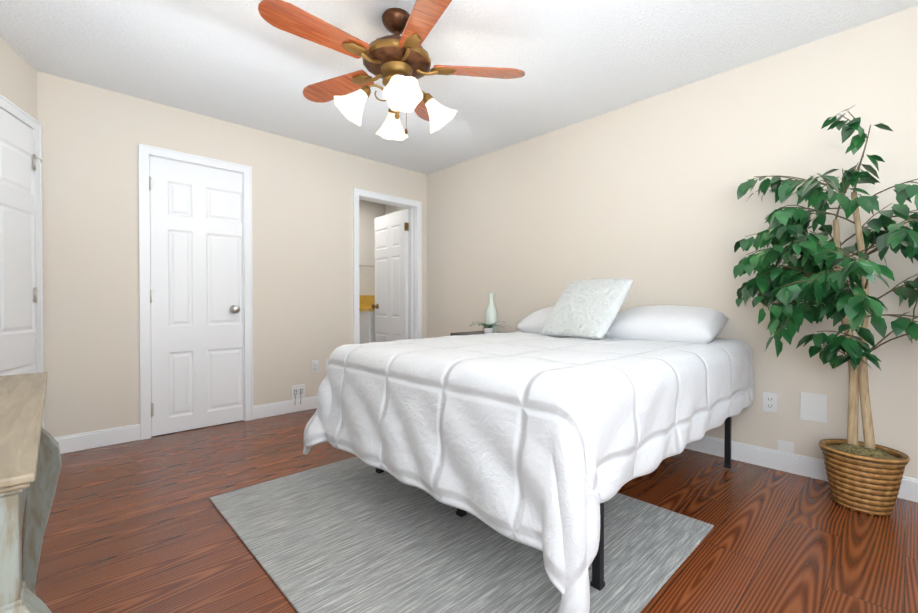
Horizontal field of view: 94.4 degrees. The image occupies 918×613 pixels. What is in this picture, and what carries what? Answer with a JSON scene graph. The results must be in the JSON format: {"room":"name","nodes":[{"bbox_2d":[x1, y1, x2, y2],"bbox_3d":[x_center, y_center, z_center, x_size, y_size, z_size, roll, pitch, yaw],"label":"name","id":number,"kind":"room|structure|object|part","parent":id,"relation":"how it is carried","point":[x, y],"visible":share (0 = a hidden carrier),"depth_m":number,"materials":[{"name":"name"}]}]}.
{"room":"bedroom","nodes":[
{"label":"bedroom","id":0,"kind":"room"},
{"bbox_2d":[359,200,384,294],"bbox_3d":[-1.740,-0.290,5.719,1.900,2.420,0.100,-1,1,-43],"label":"wall","id":1,"kind":"structure","parent":0,"point":[369,212],"depth_m":6.06,"materials":[{"name":"white paint"}]},
{"bbox_2d":[385,204,408,338],"bbox_3d":[-0.553,-0.291,5.775,0.100,2.420,1.410,-1,1,-43],"label":"wall","id":2,"kind":"structure","parent":0,"point":[389,209],"depth_m":5.86,"materials":[{"name":"white paint"}]},
{"bbox_2d":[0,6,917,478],"bbox_3d":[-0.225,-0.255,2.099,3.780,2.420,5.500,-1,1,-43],"label":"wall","id":3,"kind":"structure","parent":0,"point":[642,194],"depth_m":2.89,"materials":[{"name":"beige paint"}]},
{"bbox_2d":[0,94,43,427],"bbox_3d":[-2.469,-0.094,2.244,0.053,2.094,0.892,0,1,-21],"label":"door","id":4,"kind":"structure","parent":3,"relation":"attached to","point":[21,296],"depth_m":2.47,"materials":[{"name":"white wood"}]},
{"bbox_2d":[138,143,252,439],"bbox_3d":[-2.013,-0.104,3.291,0.752,2.094,0.192,-1,1,-43],"label":"door","id":5,"kind":"structure","parent":3,"relation":"attached to","point":[195,293],"depth_m":3.25,"materials":[{"name":"white wood"}]},
{"bbox_2d":[291,384,304,403],"bbox_3d":[-1.435,0.788,3.798,0.125,0.174,0.023,-1,1,-43],"label":"electrical outlet","id":6,"kind":"object","parent":3,"relation":"attached to","point":[297,391],"visible":1,"depth_m":3.80,"materials":[{"name":"white plastic"}]},
{"bbox_2d":[311,360,318,372],"bbox_3d":[-1.326,0.552,3.909,0.072,0.116,0.010,-1,1,-43],"label":"electrical outlet","id":7,"kind":"object","parent":3,"relation":"attached to","point":[314,366],"visible":1,"depth_m":3.91,"materials":[{"name":"white plastic"}]},
{"bbox_2d":[325,358,328,370],"bbox_3d":[-1.225,0.546,4.005,0.072,0.116,0.008,-1,1,-43],"label":"electrical outlet","id":8,"kind":"object","parent":3,"relation":"attached to","point":[326,363],"visible":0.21,"depth_m":3.98,"materials":[{"name":"white plastic"}]},
{"bbox_2d":[353,188,421,343],"bbox_3d":[-0.777,-0.116,4.511,0.842,2.094,0.166,-1,1,-43],"label":"trim","id":9,"kind":"structure","parent":3,"relation":"attached to","point":[414,207],"depth_m":4.71,"materials":[{"name":"white wood"}]},
{"bbox_2d":[371,209,408,341],"bbox_3d":[-0.801,-0.090,5.070,0.187,2.020,0.709,-1,1,-43],"label":"door","id":10,"kind":"structure","parent":3,"relation":"attached to","point":[390,305],"depth_m":5.01,"materials":[{"name":"white painted wood"},{"name":"antique brass"}]},
{"bbox_2d":[54,396,917,501],"bbox_3d":[-0.391,0.894,2.634,4.000,0.112,6.250,-1,1,-43],"label":"baseboard","id":11,"kind":"structure","parent":3,"relation":"attached to","point":[807,466],"depth_m":2.72,"materials":[{"name":"white wood"}]},
{"bbox_2d":[763,391,777,412],"bbox_3d":[1.833,0.564,2.502,0.010,0.116,0.072,-1,1,-43],"label":"electrical outlet","id":12,"kind":"object","parent":3,"relation":"attached to","point":[770,401],"visible":1,"depth_m":2.50,"materials":[{"name":"white plastic"}]},
{"bbox_2d":[778,440,793,452],"bbox_3d":[1.886,0.808,2.451,0.006,0.060,0.075,-1,1,-43],"label":"wall plate","id":13,"kind":"object","parent":3,"relation":"attached to","point":[784,446],"visible":1,"depth_m":2.45,"materials":[{"name":"white plastic"}]},
{"bbox_2d":[800,392,826,422],"bbox_3d":[1.970,0.560,2.360,0.006,0.155,0.115,-1,1,-43],"label":"wall plate","id":14,"kind":"object","parent":3,"relation":"attached to","point":[813,406],"visible":1,"depth_m":2.36,"materials":[{"name":"white plastic"}]},
{"bbox_2d":[0,0,917,174],"bbox_3d":[-0.393,-1.520,2.540,4.500,0.100,6.750,-1,1,-43],"label":"ceiling","id":15,"kind":"structure","parent":0,"point":[242,62],"depth_m":2.48,"materials":[{"name":"white paint"}]},
{"bbox_2d":[258,0,524,140],"bbox_3d":[-0.357,-1.170,2.120,1.219,0.590,1.270,-1,1,-43],"label":"ceiling fan","id":16,"kind":"object","parent":15,"relation":"hanging from","point":[397,63],"visible":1,"depth_m":2.06,"materials":[{"name":"brown wood"}]},
{"bbox_3d":[-0.315,-0.996,2.158,0.580,0.170,0.580,-1,1,-43],"label":"lamp shade","id":17,"kind":"part","parent":16,"relation":"part of","materials":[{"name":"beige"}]},
{"bbox_2d":[22,408,917,612],"bbox_3d":[-0.393,1.000,2.565,4.500,0.100,6.750,-1,1,-43],"label":"floor","id":18,"kind":"structure","parent":0,"point":[140,526],"depth_m":1.78,"materials":[{"name":"brown wood"}]},
{"bbox_2d":[0,372,60,612],"bbox_3d":[-1.014,0.583,0.742,0.475,0.770,1.080,-1,1,-43],"label":"console table","id":19,"kind":"object","parent":18,"relation":"on","point":[30,461],"visible":1,"depth_m":0.70,"materials":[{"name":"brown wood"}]},
{"bbox_2d":[359,295,374,343],"bbox_3d":[-1.127,0.381,5.877,0.598,1.075,0.518,-1,1,-43],"label":"bathroom vanity","id":20,"kind":"object","parent":18,"relation":"on","point":[367,320],"visible":0.17,"depth_m":5.59,"materials":[{"name":"white"}]},
{"bbox_2d":[209,456,713,612],"bbox_3d":[-0.066,0.950,1.972,1.520,0.010,1.800,-1,1,-43],"label":"rug","id":21,"kind":"object","parent":18,"relation":"on","point":[356,534],"visible":0.67,"depth_m":1.66,"materials":[{"name":"grey fabric"}]},
{"bbox_2d":[303,276,753,612],"bbox_3d":[0.468,0.370,2.386,2.098,1.139,1.643,-1,1,-43],"label":"bed","id":22,"kind":"object","parent":21,"relation":"on","point":[549,431],"visible":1,"depth_m":1.57,"materials":[{"name":"white fabric"}]},
{"bbox_2d":[450,292,510,335],"bbox_3d":[0.230,0.407,3.778,0.499,1.063,0.517,-1,1,-43],"label":"nightstand","id":23,"kind":"object","parent":18,"relation":"on","point":[490,324],"visible":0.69,"depth_m":3.76,"materials":[{"name":"grey"}]},
{"bbox_2d":[485,292,496,332],"bbox_3d":[0.288,0.056,3.800,0.111,0.362,0.107,-1,1,-43],"label":"vase","id":24,"kind":"object","parent":23,"relation":"on","point":[491,312],"depth_m":3.76,"materials":[{"name":"white ceramic"}]},
{"bbox_2d":[733,104,917,515],"bbox_3d":[1.837,0.023,1.794,0.831,1.862,1.306,-1,1,-43],"label":"ficus tree","id":25,"kind":"object","parent":18,"relation":"on","point":[865,476],"visible":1,"depth_m":1.98,"materials":[{"name":"green plant"}]}
]}

